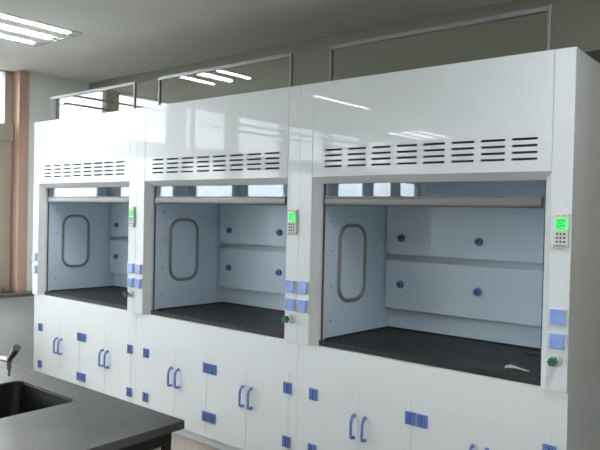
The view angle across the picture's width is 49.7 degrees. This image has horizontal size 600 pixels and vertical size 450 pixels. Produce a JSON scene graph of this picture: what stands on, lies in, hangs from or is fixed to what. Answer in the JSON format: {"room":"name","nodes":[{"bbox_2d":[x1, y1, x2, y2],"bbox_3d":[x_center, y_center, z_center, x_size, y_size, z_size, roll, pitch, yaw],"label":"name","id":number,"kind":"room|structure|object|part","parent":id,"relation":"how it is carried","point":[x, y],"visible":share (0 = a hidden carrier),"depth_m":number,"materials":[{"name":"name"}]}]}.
{"room":"chemistry laboratory","nodes":[
{"label":"chemistry laboratory","id":0,"kind":"room"},
{"bbox_2d":[0,67,88,369],"bbox_3d":[-5.051,-0.018,3.113,0.250,2.790,9.900,2,1,39],"label":"wall","id":1,"kind":"structure","parent":0,"point":[16,313],"depth_m":6.02,"materials":[{"name":"white paint"}]},
{"bbox_2d":[0,70,13,291],"bbox_3d":[-3.022,-0.399,5.574,0.100,2.022,1.080,2,1,39],"label":"window","id":2,"kind":"structure","parent":1,"relation":"in","point":[6,127],"depth_m":5.94,"materials":[{"name":"beige"}]},
{"bbox_3d":[-3.032,-0.100,5.583,0.080,1.345,0.940,2,1,39],"label":"casement frame","id":3,"kind":"part","parent":2,"relation":"part of","materials":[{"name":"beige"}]},
{"bbox_2d":[0,291,33,298],"bbox_3d":[-5.030,0.629,3.050,0.300,0.032,7.910,2,1,39],"label":"trim","id":4,"kind":"structure","parent":1,"relation":"attached to","point":[9,294],"depth_m":5.85,"materials":[{"name":"stone"}]},
{"bbox_2d":[10,70,29,291],"bbox_3d":[-2.634,-0.399,6.021,0.252,2.023,0.093,2,1,39],"label":"trim","id":5,"kind":"structure","parent":1,"relation":"attached to","point":[20,95],"depth_m":5.94,"materials":[{"name":"brown wood"}]},
{"bbox_2d":[160,432,220,449],"bbox_3d":[-1.458,1.558,0.031,9.900,0.100,10.100,2,1,39],"label":"floor","id":6,"kind":"structure","parent":0,"point":[178,442],"depth_m":4.28,"materials":[{"name":"beige tile"}]},
{"bbox_2d":[33,294,136,403],"bbox_3d":[-1.530,1.014,5.408,1.442,0.799,0.762,2,1,39],"label":"base cabinet","id":7,"kind":"object","parent":6,"relation":"on","point":[88,345],"visible":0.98,"depth_m":5.08,"materials":[{"name":"white metal"},{"name":"blue plastic"}]},
{"bbox_3d":[-2.102,1.039,5.439,0.302,0.512,0.003,2,1,39],"label":"door","id":8,"kind":"part","parent":7,"relation":"part of","materials":[{"name":"white plastic"}]},
{"bbox_3d":[-2.019,0.995,5.343,0.019,0.139,0.040,2,1,39],"label":"handle","id":9,"kind":"part","parent":7,"relation":"part of","materials":[{"name":"blue plastic"}]},
{"bbox_3d":[-1.966,0.997,5.299,0.019,0.139,0.040,2,1,39],"label":"handle","id":10,"kind":"part","parent":7,"relation":"part of","materials":[{"name":"blue plastic"}]},
{"bbox_3d":[-1.867,1.048,5.246,0.300,0.512,0.003,2,1,39],"label":"door","id":11,"kind":"part","parent":7,"relation":"part of","materials":[{"name":"white plastic"}]},
{"bbox_2d":[45,286,127,309],"bbox_3d":[-1.511,0.595,5.414,1.195,0.036,0.660,2,1,39],"label":"countertop","id":12,"kind":"structure","parent":7,"relation":"on","point":[110,296],"depth_m":5.38,"materials":[{"name":"black stone"}]},
{"bbox_2d":[32,108,137,312],"bbox_3d":[-1.511,-0.121,5.382,1.442,1.470,0.818,2,1,39],"label":"fume hood","id":13,"kind":"object","parent":12,"relation":"on","point":[84,209],"visible":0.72,"depth_m":5.52,"materials":[{"name":"white metal"}]},
{"bbox_2d":[32,265,36,272],"bbox_3d":[-2.272,0.376,5.543,0.067,0.072,0.016,2,1,39],"label":"socket","id":14,"kind":"object","parent":13,"relation":"attached to","point":[34,267],"depth_m":5.53,"materials":[{"name":"blue plastic"}]},
{"bbox_2d":[32,252,36,260],"bbox_3d":[-2.270,0.273,5.541,0.067,0.072,0.016,2,1,39],"label":"socket","id":15,"kind":"object","parent":13,"relation":"attached to","point":[34,255],"depth_m":5.53,"materials":[{"name":"blue plastic"}]},
{"bbox_3d":[-1.981,0.141,5.726,0.003,0.425,0.226,2,1,43],"label":"porthole pane","id":16,"kind":"part","parent":13,"relation":"part of","materials":[{"name":"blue glass"}]},
{"bbox_3d":[-1.930,-0.043,5.784,0.010,1.220,0.652,2,1,43],"label":"liner panel","id":17,"kind":"part","parent":13,"relation":"part of","materials":[{"name":"blue"}]},
{"bbox_3d":[-1.720,0.139,5.140,1.270,0.948,0.062,2,1,39],"label":"opening frame","id":18,"kind":"part","parent":13,"relation":"part of","materials":[{"name":"white"}]},
{"bbox_3d":[-1.659,-0.566,5.182,1.251,0.440,0.004,2,1,39],"label":"plate","id":19,"kind":"part","parent":13,"relation":"part of","materials":[{"name":"grey metal"}]},
{"bbox_2d":[49,80,153,120],"bbox_3d":[-1.566,-0.960,5.060,1.442,0.216,0.030,2,1,39],"label":"glass screen","id":20,"kind":"object","parent":13,"relation":"on","point":[52,101],"visible":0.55,"depth_m":5.17,"materials":[{"name":"silver metal"}]},
{"bbox_3d":[-2.088,-0.968,5.474,0.103,0.194,0.007,2,1,39],"label":"panel","id":21,"kind":"part","parent":20,"relation":"part of","materials":[{"name":"grey"}]},
{"bbox_3d":[-1.665,-0.964,5.149,1.176,0.216,0.020,2,1,39],"label":"frame","id":22,"kind":"part","parent":20,"relation":"part of","materials":[{"name":"silver metal"}]},
{"bbox_3d":[-1.283,-0.026,5.665,1.104,1.220,0.012,2,1,39],"label":"liner panel","id":23,"kind":"part","parent":13,"relation":"part of","materials":[{"name":"blue"}]},
{"bbox_3d":[-1.255,0.498,4.660,0.042,0.039,0.028,2,1,39],"label":"valve knob","id":24,"kind":"part","parent":13,"relation":"part of","materials":[{"name":"green plastic"}]},
{"bbox_2d":[127,277,133,287],"bbox_3d":[-1.226,0.414,4.684,0.067,0.072,0.016,2,1,39],"label":"socket","id":25,"kind":"object","parent":13,"relation":"attached to","point":[130,280],"depth_m":4.67,"materials":[{"name":"blue plastic"}]},
{"bbox_2d":[127,263,133,272],"bbox_3d":[-1.224,0.310,4.682,0.067,0.072,0.016,2,1,39],"label":"socket","id":26,"kind":"object","parent":13,"relation":"attached to","point":[130,266],"depth_m":4.67,"materials":[{"name":"blue plastic"}]},
{"bbox_3d":[-1.595,1.057,5.022,0.286,0.512,0.003,2,1,39],"label":"door","id":27,"kind":"part","parent":7,"relation":"part of","materials":[{"name":"white plastic"}]},
{"bbox_3d":[-1.518,1.013,4.931,0.019,0.139,0.040,2,1,39],"label":"handle","id":28,"kind":"part","parent":7,"relation":"part of","materials":[{"name":"blue plastic"}]},
{"bbox_3d":[-1.465,1.015,4.887,0.019,0.139,0.040,2,1,39],"label":"handle","id":29,"kind":"part","parent":7,"relation":"part of","materials":[{"name":"blue plastic"}]},
{"bbox_3d":[-1.360,1.066,4.829,0.316,0.512,0.003,2,1,39],"label":"door","id":30,"kind":"part","parent":7,"relation":"part of","materials":[{"name":"white plastic"}]},
{"bbox_2d":[0,361,184,449],"bbox_3d":[-1.890,1.054,2.595,2.650,0.800,1.415,2,1,39],"label":"lab bench","id":31,"kind":"object","parent":6,"relation":"on","point":[39,411],"visible":0.98,"depth_m":2.29,"materials":[{"name":"dark grey epoxy resin"},{"name":"black plastic"},{"name":"metal"}]},
{"bbox_2d":[0,345,20,375],"bbox_3d":[-1.236,0.565,2.632,0.366,0.206,0.060,2,1,39],"label":"tap","id":32,"kind":"object","parent":31,"relation":"on","point":[15,349],"visible":1,"depth_m":2.54,"materials":[{"name":"silver metal"}]},
{"bbox_3d":[-1.246,0.530,2.639,0.280,0.028,0.023,2,1,39],"label":"spout arm","id":33,"kind":"part","parent":32,"relation":"part of","materials":[{"name":"silver metal"}]},
{"bbox_3d":[-1.124,0.504,2.539,0.079,0.076,0.030,2,1,39],"label":"lever","id":34,"kind":"part","parent":32,"relation":"part of","materials":[{"name":"silver metal"}]},
{"bbox_2d":[0,382,71,417],"bbox_3d":[-1.212,0.795,2.429,0.444,0.234,0.557,2,1,39],"label":"sink basin","id":35,"kind":"object","parent":31,"relation":"in","point":[16,398],"depth_m":2.71,"materials":[{"name":"black plastic"}]},
{"bbox_3d":[-0.485,1.133,2.313,0.025,0.712,0.025,2,1,39],"label":"leg","id":36,"kind":"part","parent":31,"relation":"part of","materials":[{"name":"black metal"}]},
{"bbox_2d":[135,313,297,449],"bbox_3d":[-0.388,1.055,4.470,1.514,0.799,0.762,2,1,39],"label":"base cabinet","id":37,"kind":"object","parent":6,"relation":"on","point":[231,389],"visible":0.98,"depth_m":4.13,"materials":[{"name":"white metal"},{"name":"blue plastic"}]},
{"bbox_3d":[-0.978,1.080,4.515,0.317,0.512,0.003,2,1,39],"label":"door","id":38,"kind":"part","parent":37,"relation":"part of","materials":[{"name":"white plastic"}]},
{"bbox_3d":[-0.890,1.036,4.415,0.020,0.139,0.040,2,1,39],"label":"handle","id":39,"kind":"part","parent":37,"relation":"part of","materials":[{"name":"blue plastic"}]},
{"bbox_3d":[-0.834,1.038,4.369,0.020,0.139,0.040,2,1,39],"label":"handle","id":40,"kind":"part","parent":37,"relation":"part of","materials":[{"name":"blue plastic"}]},
{"bbox_3d":[-0.731,1.088,4.312,0.315,0.512,0.003,2,1,39],"label":"door","id":41,"kind":"part","parent":37,"relation":"part of","materials":[{"name":"white plastic"}]},
{"bbox_2d":[151,302,284,338],"bbox_3d":[-0.368,0.636,4.476,1.254,0.036,0.660,2,1,39],"label":"countertop","id":42,"kind":"structure","parent":37,"relation":"on","point":[246,318],"depth_m":4.45,"materials":[{"name":"black stone"}]},
{"bbox_2d":[135,85,301,342],"bbox_3d":[-0.369,-0.081,4.444,1.514,1.470,0.818,2,1,39],"label":"fume hood","id":43,"kind":"object","parent":42,"relation":"on","point":[217,199],"visible":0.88,"depth_m":4.60,"materials":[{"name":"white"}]},
{"bbox_2d":[135,278,141,288],"bbox_3d":[-1.156,0.416,4.626,0.071,0.072,0.016,2,1,39],"label":"socket","id":44,"kind":"object","parent":43,"relation":"attached to","point":[138,281],"depth_m":4.61,"materials":[{"name":"blue plastic"}]},
{"bbox_2d":[135,263,141,273],"bbox_3d":[-1.154,0.312,4.624,0.071,0.072,0.016,2,1,39],"label":"socket","id":45,"kind":"object","parent":43,"relation":"attached to","point":[138,266],"depth_m":4.61,"materials":[{"name":"blue plastic"}]},
{"bbox_3d":[-0.861,0.181,4.805,0.003,0.425,0.226,2,1,43],"label":"porthole pane","id":46,"kind":"part","parent":43,"relation":"part of","materials":[{"name":"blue glass"}]},
{"bbox_3d":[-0.810,-0.002,4.863,0.010,1.220,0.652,2,1,43],"label":"liner panel","id":47,"kind":"part","parent":43,"relation":"part of","materials":[{"name":"blue"}]},
{"bbox_3d":[-0.578,0.180,4.201,1.333,0.948,0.062,2,1,39],"label":"opening frame","id":48,"kind":"part","parent":43,"relation":"part of","materials":[{"name":"white"}]},
{"bbox_3d":[-0.517,-0.525,4.244,1.313,0.440,0.004,2,1,39],"label":"plate","id":49,"kind":"part","parent":43,"relation":"part of","materials":[{"name":"grey metal"}]},
{"bbox_2d":[158,53,292,104],"bbox_3d":[-0.523,-0.923,4.210,1.234,0.216,0.020,2,1,39],"label":"glass screen","id":50,"kind":"object","parent":43,"relation":"on","point":[287,55],"visible":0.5,"depth_m":4.13,"materials":[{"name":"silver metal"}]},
{"bbox_3d":[-0.140,0.015,4.726,1.160,1.220,0.012,2,1,39],"label":"liner panel","id":51,"kind":"part","parent":43,"relation":"part of","materials":[{"name":"blue"}]},
{"bbox_3d":[-0.156,0.341,4.642,0.048,0.048,0.018,2,1,39],"label":"baffle knob","id":52,"kind":"part","parent":43,"relation":"part of","materials":[{"name":"blue plastic"}]},
{"bbox_3d":[-0.086,0.540,3.700,0.044,0.039,0.028,2,1,39],"label":"valve knob","id":53,"kind":"part","parent":43,"relation":"part of","materials":[{"name":"green plastic"}]},
{"bbox_2d":[285,297,294,310],"bbox_3d":[-0.058,0.456,3.724,0.071,0.072,0.016,2,1,39],"label":"socket","id":54,"kind":"object","parent":43,"relation":"attached to","point":[289,301],"depth_m":3.72,"materials":[{"name":"blue plastic"}]},
{"bbox_2d":[285,280,295,292],"bbox_3d":[-0.056,0.352,3.722,0.071,0.072,0.016,2,1,39],"label":"socket","id":55,"kind":"object","parent":43,"relation":"attached to","point":[290,285],"depth_m":3.71,"materials":[{"name":"blue plastic"}]},
{"bbox_3d":[-0.445,1.099,4.077,0.300,0.512,0.003,2,1,39],"label":"door","id":56,"kind":"part","parent":37,"relation":"part of","materials":[{"name":"white plastic"}]},
{"bbox_3d":[-0.363,1.055,3.982,0.020,0.139,0.040,2,1,39],"label":"handle","id":57,"kind":"part","parent":37,"relation":"part of","materials":[{"name":"blue plastic"}]},
{"bbox_3d":[-0.308,1.057,3.937,0.020,0.139,0.040,2,1,39],"label":"handle","id":58,"kind":"part","parent":37,"relation":"part of","materials":[{"name":"blue plastic"}]},
{"bbox_3d":[-0.198,1.107,3.874,0.332,0.512,0.003,2,1,39],"label":"door","id":59,"kind":"part","parent":37,"relation":"part of","materials":[{"name":"white"}]},
{"bbox_2d":[296,339,599,449],"bbox_3d":[0.775,1.096,3.514,1.496,0.799,0.762,2,1,39],"label":"base cabinet","id":60,"kind":"object","parent":6,"relation":"on","point":[347,400],"visible":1,"depth_m":3.20,"materials":[{"name":"white metal"},{"name":"blue plastic"}]},
{"bbox_3d":[0.190,1.121,3.555,0.313,0.512,0.003,2,1,39],"label":"door","id":61,"kind":"part","parent":60,"relation":"part of","materials":[{"name":"white"}]},
{"bbox_3d":[0.277,1.078,3.456,0.020,0.139,0.040,2,1,39],"label":"handle","id":62,"kind":"part","parent":60,"relation":"part of","materials":[{"name":"blue plastic"}]},
{"bbox_3d":[0.332,1.079,3.412,0.020,0.139,0.040,2,1,39],"label":"handle","id":63,"kind":"part","parent":60,"relation":"part of","materials":[{"name":"blue plastic"}]},
{"bbox_3d":[0.433,1.130,3.355,0.311,0.512,0.003,2,1,39],"label":"door","id":64,"kind":"part","parent":60,"relation":"part of","materials":[{"name":"white"}]},
{"bbox_2d":[319,326,540,385],"bbox_3d":[0.795,0.678,3.520,1.240,0.036,0.660,2,1,39],"label":"countertop","id":65,"kind":"structure","parent":60,"relation":"on","point":[469,355],"depth_m":3.45,"materials":[{"name":"black stone"}]},
{"bbox_2d":[296,46,599,392],"bbox_3d":[0.794,-0.039,3.488,1.496,1.470,0.818,2,1,39],"label":"fume hood","id":66,"kind":"object","parent":65,"relation":"on","point":[462,199],"visible":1,"depth_m":3.40,"materials":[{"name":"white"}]},
{"bbox_2d":[297,299,307,312],"bbox_3d":[0.013,0.459,3.665,0.070,0.072,0.016,2,1,39],"label":"socket","id":67,"kind":"object","parent":66,"relation":"attached to","point":[302,304],"depth_m":3.66,"materials":[{"name":"blue plastic"}]},
{"bbox_2d":[298,281,307,294],"bbox_3d":[0.018,0.354,3.666,0.070,0.072,0.010,2,1,39],"label":"socket","id":68,"kind":"object","parent":66,"relation":"attached to","point":[302,285],"depth_m":3.65,"materials":[{"name":"blue plastic"}]},
{"bbox_3d":[0.308,0.223,3.845,0.003,0.425,0.226,2,1,43],"label":"porthole pane","id":69,"kind":"part","parent":66,"relation":"part of","materials":[{"name":"blue glass"}]},
{"bbox_3d":[0.359,0.040,3.903,0.010,1.220,0.652,2,1,43],"label":"liner panel","id":70,"kind":"part","parent":66,"relation":"part of","materials":[{"name":"blue"}]},
{"bbox_3d":[0.618,0.369,4.006,0.048,0.048,0.018,2,1,39],"label":"baffle knob","id":71,"kind":"part","parent":66,"relation":"part of","materials":[{"name":"blue plastic"}]},
{"bbox_3d":[0.624,0.082,4.001,0.048,0.048,0.018,2,1,39],"label":"baffle knob","id":72,"kind":"part","parent":66,"relation":"part of","materials":[{"name":"blue plastic"}]},
{"bbox_3d":[0.586,0.222,3.245,1.317,0.948,0.062,2,1,39],"label":"opening frame","id":73,"kind":"part","parent":66,"relation":"part of","materials":[{"name":"white"}]},
{"bbox_3d":[0.646,-0.484,3.288,1.297,0.440,0.004,2,1,39],"label":"plate","id":74,"kind":"part","parent":66,"relation":"part of","materials":[{"name":"grey metal"}]},
{"bbox_2d":[329,5,551,80],"bbox_3d":[0.640,-0.881,3.254,1.220,0.216,0.020,2,1,39],"label":"metal frame","id":75,"kind":"object","parent":66,"relation":"on","point":[548,8],"visible":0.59,"depth_m":3.16,"materials":[{"name":"silver metal"}]},
{"bbox_3d":[1.023,0.056,3.770,1.146,1.220,0.012,2,1,39],"label":"liner panel","id":76,"kind":"part","parent":66,"relation":"part of","materials":[{"name":"blue"}]},
{"bbox_3d":[1.007,0.383,3.686,0.048,0.048,0.018,2,1,39],"label":"baffle knob","id":77,"kind":"part","parent":66,"relation":"part of","materials":[{"name":"blue plastic"}]},
{"bbox_3d":[1.013,0.096,3.681,0.048,0.048,0.018,2,1,39],"label":"baffle knob","id":78,"kind":"part","parent":66,"relation":"part of","materials":[{"name":"blue plastic"}]},
{"bbox_3d":[1.282,0.073,3.145,0.010,1.220,0.652,2,1,36],"label":"liner panel","id":79,"kind":"part","parent":66,"relation":"part of","materials":[{"name":"white plastic"}]},
{"bbox_3d":[1.070,0.581,2.750,0.043,0.039,0.028,2,1,39],"label":"valve knob","id":80,"kind":"part","parent":66,"relation":"part of","materials":[{"name":"green plastic"}]},
{"bbox_2d":[548,332,565,350],"bbox_3d":[1.101,0.497,2.776,0.070,0.072,0.010,2,1,39],"label":"socket","id":81,"kind":"object","parent":66,"relation":"attached to","point":[556,340],"depth_m":2.77,"materials":[{"name":"blue plastic"}]},
{"bbox_2d":[549,308,565,325],"bbox_3d":[1.103,0.394,2.774,0.070,0.072,0.010,2,1,39],"label":"socket","id":82,"kind":"object","parent":66,"relation":"attached to","point":[557,316],"depth_m":2.77,"materials":[{"name":"blue plastic"}]},
{"bbox_3d":[1.400,-0.016,3.057,0.011,1.466,0.715,2,1,39],"label":"panel","id":83,"kind":"part","parent":66,"relation":"part of","materials":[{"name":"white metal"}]},
{"bbox_2d":[504,365,527,370],"bbox_3d":[1.026,0.674,3.054,0.108,0.011,0.056,2,1,42],"label":"paper scrap","id":84,"kind":"object","parent":65,"relation":"on","point":[506,366],"visible":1,"depth_m":3.06,"materials":[{"name":"white paper"}]},
{"bbox_3d":[0.717,1.140,3.123,0.296,0.512,0.003,2,1,39],"label":"door","id":85,"kind":"part","parent":60,"relation":"part of","materials":[{"name":"white"}]},
{"bbox_3d":[0.960,1.149,2.923,0.328,0.512,0.003,2,1,39],"label":"door","id":86,"kind":"part","parent":60,"relation":"part of","materials":[{"name":"white"}]},
{"bbox_2d":[0,0,511,82],"bbox_3d":[-1.397,-1.290,-0.019,9.900,0.020,10.100,2,1,39],"label":"ceiling","id":87,"kind":"structure","parent":0,"point":[120,38],"depth_m":4.36,"materials":[{"name":"paint"}]},
{"bbox_2d":[0,12,83,46],"bbox_3d":[-2.158,-1.413,4.360,0.656,0.100,1.176,2,1,39],"label":"ceiling light","id":88,"kind":"object","parent":87,"relation":"attached to","point":[13,28],"visible":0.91,"depth_m":4.59,"materials":[{"name":"white plastic"}]},
{"bbox_2d":[88,0,599,114],"bbox_3d":[1.659,0.117,3.683,9.400,2.790,0.500,2,1,39],"label":"wall","id":89,"kind":"structure","parent":0,"point":[575,23],"depth_m":4.28,"materials":[{"name":"white paint"}]}
]}

